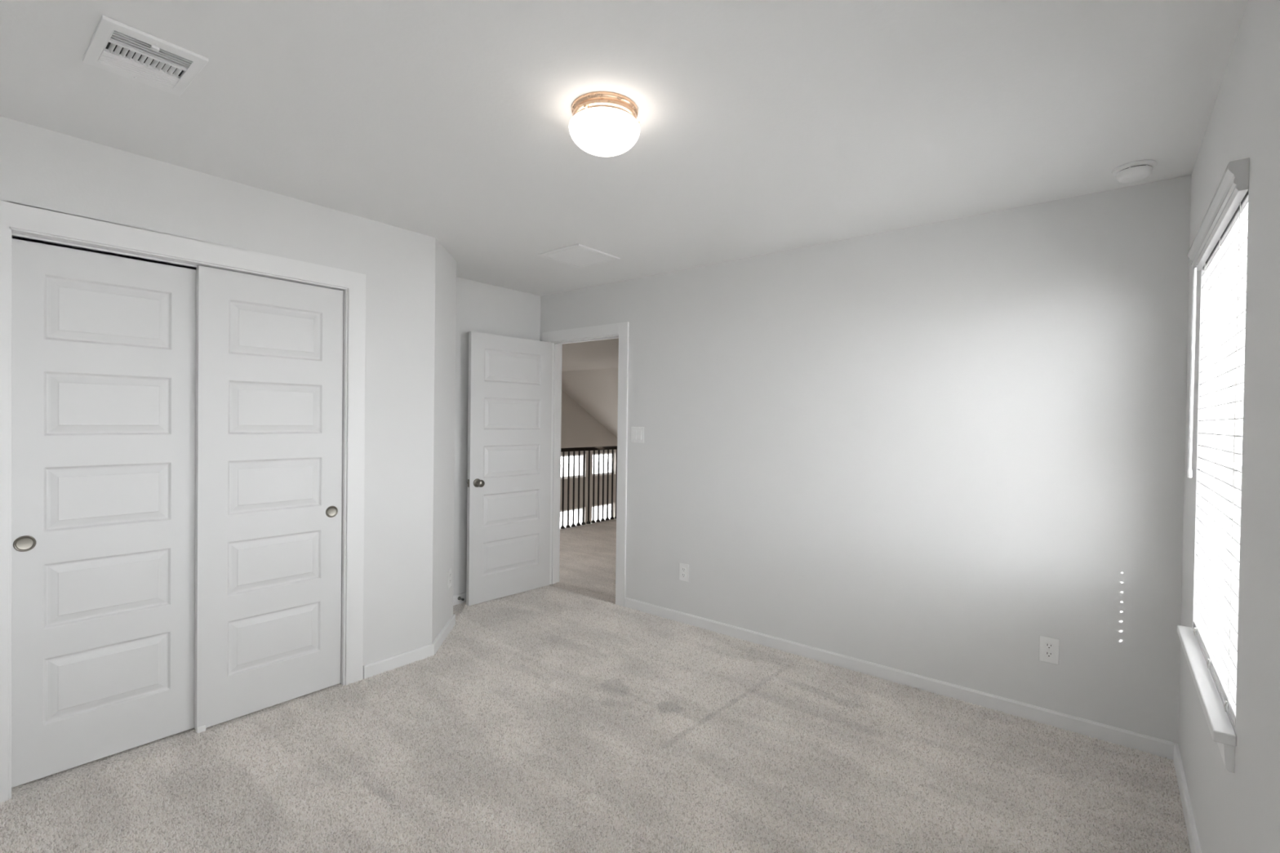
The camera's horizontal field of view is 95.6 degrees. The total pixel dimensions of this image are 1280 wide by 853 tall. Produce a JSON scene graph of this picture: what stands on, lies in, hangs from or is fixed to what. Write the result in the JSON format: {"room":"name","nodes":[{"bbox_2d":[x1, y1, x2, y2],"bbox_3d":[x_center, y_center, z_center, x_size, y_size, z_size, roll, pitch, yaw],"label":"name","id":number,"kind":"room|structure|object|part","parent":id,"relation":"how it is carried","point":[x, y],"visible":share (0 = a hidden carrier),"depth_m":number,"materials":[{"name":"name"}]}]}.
{"room":"empty bedroom","nodes":[
{"label":"empty bedroom","id":0,"kind":"room"},
{"bbox_2d":[0,115,435,665],"bbox_3d":[-1.994,0.124,2.497,0.115,2.440,2.375,1,1,39],"label":"wall","id":1,"kind":"structure","parent":0,"point":[40,167],"depth_m":3.09,"materials":[{"name":"white paint"}]},
{"bbox_2d":[11,238,196,787],"bbox_3d":[-2.125,0.323,2.372,0.040,2.018,0.610,1,1,39],"label":"door","id":2,"kind":"structure","parent":1,"relation":"in","point":[104,346],"depth_m":2.31,"materials":[{"name":"white paint"}]},
{"bbox_3d":[-2.282,0.435,2.154,0.005,0.060,0.060,1,1,39],"label":"finger pull","id":3,"kind":"part","parent":2,"relation":"part of","materials":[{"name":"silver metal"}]},
{"bbox_2d":[0,200,365,803],"bbox_3d":[-1.929,0.272,2.571,0.130,2.144,1.359,1,1,39],"label":"door frame","id":4,"kind":"structure","parent":1,"relation":"attached to","point":[16,220],"depth_m":2.44,"materials":[{"name":"white paint"}]},
{"bbox_2d":[194,265,343,730],"bbox_3d":[-1.745,0.317,2.775,0.040,2.031,0.612,1,1,39],"label":"door","id":5,"kind":"structure","parent":1,"relation":"in","point":[269,351],"depth_m":2.73,"materials":[{"name":"white paint"}]},
{"bbox_3d":[-1.573,0.435,2.964,0.005,0.060,0.060,1,1,39],"label":"finger pull","id":6,"kind":"part","parent":5,"relation":"part of","materials":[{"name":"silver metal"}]},
{"bbox_2d":[363,643,434,679],"bbox_3d":[-1.337,1.307,3.239,0.014,0.074,0.409,1,1,39],"label":"baseboard","id":7,"kind":"structure","parent":1,"relation":"attached to","point":[406,658],"depth_m":3.22,"materials":[{"name":"white paint"}]},
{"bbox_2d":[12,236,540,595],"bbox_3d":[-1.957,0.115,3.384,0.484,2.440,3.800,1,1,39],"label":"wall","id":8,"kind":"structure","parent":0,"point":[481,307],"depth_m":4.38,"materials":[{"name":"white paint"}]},
{"bbox_2d":[453,592,466,605],"bbox_3d":[-1.204,1.294,4.538,0.014,0.074,1.059,1,1,39],"label":"baseboard","id":9,"kind":"structure","parent":8,"relation":"attached to","point":[455,602],"depth_m":4.34,"materials":[{"name":"white paint"}]},
{"bbox_2d":[431,238,456,643],"bbox_3d":[-1.263,0.121,3.632,0.084,2.440,0.502,1,1,-4],"label":"wall","id":10,"kind":"structure","parent":0,"point":[445,264],"depth_m":3.61,"materials":[{"name":"white paint"}]},
{"bbox_2d":[432,614,455,654],"bbox_3d":[-1.230,1.304,3.650,0.014,0.074,0.516,1,1,-4],"label":"baseboard","id":11,"kind":"structure","parent":10,"relation":"attached to","point":[438,641],"depth_m":3.62,"materials":[{"name":"white paint"}]},
{"bbox_2d":[448,568,451,588],"bbox_3d":[-1.239,0.989,3.785,0.008,0.119,0.076,1,1,-5],"label":"power outlet","id":12,"kind":"object","parent":10,"relation":"attached to","point":[450,570],"visible":1,"depth_m":3.77,"materials":[{"name":"white plastic"}]},
{"bbox_2d":[560,389,617,523],"bbox_3d":[-2.843,0.972,12.462,0.150,5.900,9.400,1,1,39],"label":"wall","id":13,"kind":"structure","parent":0,"point":[579,428],"depth_m":14.18,"materials":[{"name":"grey paint"}]},
{"bbox_2d":[560,506,582,524],"bbox_3d":[-1.688,2.743,13.953,0.070,1.555,0.860,1,1,39],"label":"window","id":14,"kind":"structure","parent":13,"relation":"in","point":[580,508],"depth_m":14.23,"materials":[{"name":"white plastic"}]},
{"bbox_2d":[560,453,583,479],"bbox_3d":[-1.665,0.949,13.933,0.070,0.565,0.860,1,1,39],"label":"window","id":15,"kind":"structure","parent":13,"relation":"in","point":[576,455],"depth_m":14.16,"materials":[{"name":"white plastic"}]},
{"bbox_2d":[591,502,613,516],"bbox_3d":[-0.996,2.743,14.809,0.070,1.555,0.860,1,1,39],"label":"window","id":16,"kind":"structure","parent":13,"relation":"in","point":[608,503],"depth_m":15.02,"materials":[{"name":"white plastic"}]},
{"bbox_2d":[592,452,613,475],"bbox_3d":[-0.973,0.948,14.789,0.070,0.565,0.860,1,1,39],"label":"window","id":17,"kind":"structure","parent":13,"relation":"in","point":[611,453],"depth_m":14.98,"materials":[{"name":"white plastic"}]},
{"bbox_2d":[561,338,618,437],"bbox_3d":[0.290,-0.087,10.065,8.100,2.327,9.185,1,1,39],"label":"ceiling","id":18,"kind":"structure","parent":0,"point":[589,369],"depth_m":12.46,"materials":[{"name":"grey paint"}]},
{"bbox_2d":[0,520,1191,852],"bbox_3d":[0.652,1.408,4.811,5.800,0.128,9.500,1,1,39],"label":"floor","id":19,"kind":"structure","parent":0,"point":[561,717],"depth_m":2.32,"materials":[{"name":"carpet"}]},
{"bbox_2d":[195,724,205,733],"bbox_3d":[-1.933,1.330,2.555,0.028,0.028,0.030,1,1,39],"label":"floor guide","id":20,"kind":"object","parent":19,"relation":"on","point":[202,728],"visible":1,"depth_m":2.54,"materials":[{"name":"white plastic"}]},
{"bbox_2d":[560,445,617,530],"bbox_3d":[-0.317,0.787,8.154,0.068,1.030,5.280,1,1,39],"label":"stair railing","id":21,"kind":"object","parent":19,"relation":"on","point":[612,447],"visible":0.38,"depth_m":7.70,"materials":[{"name":"black wood"}]},
{"bbox_3d":[-0.310,0.295,8.148,0.066,0.045,5.280,1,1,39],"label":"handrail","id":22,"kind":"part","parent":21,"relation":"part of","materials":[{"name":"black wood"}]},
{"bbox_2d":[0,0,1248,295],"bbox_3d":[-0.458,-1.123,2.179,4.300,0.100,4.015,1,1,39],"label":"ceiling","id":23,"kind":"structure","parent":0,"point":[766,126],"depth_m":1.93,"materials":[{"name":"white paint"}]},
{"bbox_2d":[82,15,208,96],"bbox_3d":[-1.452,-1.073,1.704,0.304,0.016,0.231,1,1,39],"label":"ceiling vent","id":24,"kind":"object","parent":23,"relation":"in","point":[115,46],"visible":1,"depth_m":1.69,"materials":[{"name":"white metal"}]},
{"bbox_3d":[-1.368,-1.067,1.637,0.016,0.008,0.018,1,1,39],"label":"damper lever","id":25,"kind":"part","parent":24,"relation":"part of","materials":[{"name":"white metal"}]},
{"bbox_2d":[536,244,620,267],"bbox_3d":[-0.392,-1.083,3.709,0.376,0.012,0.376,1,1,39],"label":"ceiling vent","id":26,"kind":"object","parent":23,"relation":"in","point":[577,255],"visible":1,"depth_m":3.69,"materials":[{"name":"white metal"}]},
{"bbox_2d":[568,91,639,156],"bbox_3d":[-0.119,-0.996,1.957,0.239,0.140,0.239,1,1,39],"label":"ceiling light","id":27,"kind":"object","parent":23,"relation":"attached to","point":[602,123],"visible":1,"depth_m":1.88,"materials":[{"name":"white glass"}]},
{"bbox_2d":[1111,160,1157,182],"bbox_3d":[1.988,-1.019,2.337,0.139,0.048,0.139,1,1,39],"label":"smoke detector","id":28,"kind":"object","parent":23,"relation":"attached to","point":[1136,171],"visible":1,"depth_m":2.30,"materials":[{"name":"white plastic"}]},
{"bbox_2d":[539,174,1191,743],"bbox_3d":[0.755,0.146,3.708,4.294,2.440,0.115,1,1,39],"label":"wall","id":29,"kind":"structure","parent":0,"point":[937,451],"depth_m":2.99,"materials":[{"name":"white paint"}]},
{"bbox_2d":[466,331,552,605],"bbox_3d":[-1.007,0.312,4.551,0.177,2.016,0.774,1,1,42],"label":"door","id":30,"kind":"structure","parent":29,"relation":"in","point":[509,402],"depth_m":4.51,"materials":[{"name":"white paint"}]},
{"bbox_3d":[-1.182,0.418,4.278,0.072,0.064,0.064,1,1,42],"label":"knob","id":31,"kind":"part","parent":30,"relation":"part of","materials":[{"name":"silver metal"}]},
{"bbox_2d":[542,321,629,606],"bbox_3d":[-0.425,0.278,4.662,0.942,2.126,0.145,1,1,39],"label":"door frame","id":32,"kind":"structure","parent":29,"relation":"attached to","point":[615,331],"depth_m":4.49,"materials":[{"name":"white paint"}]},
{"bbox_2d":[631,426,644,443],"bbox_3d":[-0.020,0.062,4.253,0.120,0.117,0.012,1,1,39],"label":"light switch","id":33,"kind":"object","parent":29,"relation":"attached to","point":[637,433],"visible":1,"depth_m":4.25,"materials":[{"name":"white plastic"}]},
{"bbox_2d":[679,563,688,582],"bbox_3d":[0.303,1.005,3.995,0.076,0.119,0.008,1,1,39],"label":"power outlet","id":34,"kind":"object","parent":29,"relation":"attached to","point":[683,568],"visible":1,"depth_m":3.99,"materials":[{"name":"white plastic"}]},
{"bbox_2d":[624,597,1177,759],"bbox_3d":[1.067,1.337,3.373,3.027,0.074,0.014,1,1,39],"label":"baseboard","id":35,"kind":"structure","parent":29,"relation":"attached to","point":[1162,748],"depth_m":2.98,"materials":[{"name":"white paint"}]},
{"bbox_2d":[1039,635,1059,664],"bbox_3d":[1.903,1.040,2.700,0.076,0.119,0.008,1,1,39],"label":"power outlet","id":36,"kind":"object","parent":29,"relation":"attached to","point":[1049,647],"visible":1,"depth_m":2.70,"materials":[{"name":"white plastic"}]},
{"bbox_2d":[1044,650,1053,657],"bbox_3d":[1.901,1.059,2.699,0.034,0.027,0.003,1,1,39],"label":"receptacle","id":37,"kind":"object","parent":36,"relation":"attached to","point":[1047,654],"depth_m":2.70,"materials":[{"name":"grey plastic"}]},
{"bbox_2d":[1044,642,1053,649],"bbox_3d":[1.902,1.020,2.698,0.034,0.027,0.003,1,1,39],"label":"receptacle","id":38,"kind":"object","parent":36,"relation":"attached to","point":[1048,646],"depth_m":2.70,"materials":[{"name":"grey plastic"}]},
{"bbox_2d":[1177,0,1279,852],"bbox_3d":[1.131,0.182,0.886,0.160,2.440,3.800,1,1,39],"label":"wall","id":39,"kind":"structure","parent":0,"point":[1238,811],"depth_m":1.31,"materials":[{"name":"white paint"}]},
{"bbox_2d":[1173,743,1201,852],"bbox_3d":[1.048,1.363,0.954,0.014,0.074,3.800,1,1,39],"label":"baseboard","id":40,"kind":"structure","parent":39,"relation":"attached to","point":[1194,845],"depth_m":2.06,"materials":[{"name":"white paint"}]},
{"bbox_2d":[1177,346,1244,773],"bbox_3d":[1.753,0.103,1.692,0.190,1.446,0.951,1,1,39],"label":"window","id":41,"kind":"structure","parent":39,"relation":"in","point":[1221,726],"depth_m":1.61,"materials":[{"name":"white plastic"}]},
{"bbox_3d":[1.723,0.742,1.717,0.135,0.027,0.951,1,1,39],"label":"sill","id":42,"kind":"part","parent":41,"relation":"part of","materials":[{"name":"white paint"}]},
{"bbox_2d":[1186,157,1249,726],"bbox_3d":[1.720,0.045,1.723,0.091,1.355,0.921,1,1,39],"label":"window blind","id":43,"kind":"object","parent":41,"relation":"attached to","point":[1219,247],"visible":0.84,"depth_m":1.68,"materials":[{"name":"grey plastic"}]},
{"bbox_3d":[1.941,0.082,1.975,0.061,1.283,0.023,1,1,39],"label":"ladder cord","id":44,"kind":"part","parent":43,"relation":"part of","materials":[{"name":"white fabric"}]},
{"bbox_3d":[1.722,0.708,1.718,0.052,0.023,0.887,1,1,39],"label":"rail","id":45,"kind":"part","parent":43,"relation":"part of","materials":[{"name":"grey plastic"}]},
{"bbox_3d":[1.724,0.082,1.707,0.061,1.283,0.023,1,1,39],"label":"ladder cord","id":46,"kind":"part","parent":43,"relation":"part of","materials":[{"name":"white fabric"}]},
{"bbox_3d":[1.510,0.082,1.442,0.061,1.283,0.023,1,1,39],"label":"ladder cord","id":47,"kind":"part","parent":43,"relation":"part of","materials":[{"name":"white fabric"}]},
{"bbox_3d":[1.806,0.070,1.650,0.055,1.378,0.907,1,1,39],"label":"frame","id":48,"kind":"part","parent":41,"relation":"part of","materials":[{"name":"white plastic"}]},
{"label":"outside","id":49,"kind":"structure","parent":0,"visible":0},
{"bbox_2d":[560,461,610,528],"bbox_3d":[2.210,4.309,2.459,80.000,0.180,80.000,1,1,39],"label":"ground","id":50,"kind":"structure","parent":49,"point":[566,465],"depth_m":27.51,"materials":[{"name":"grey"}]}
]}

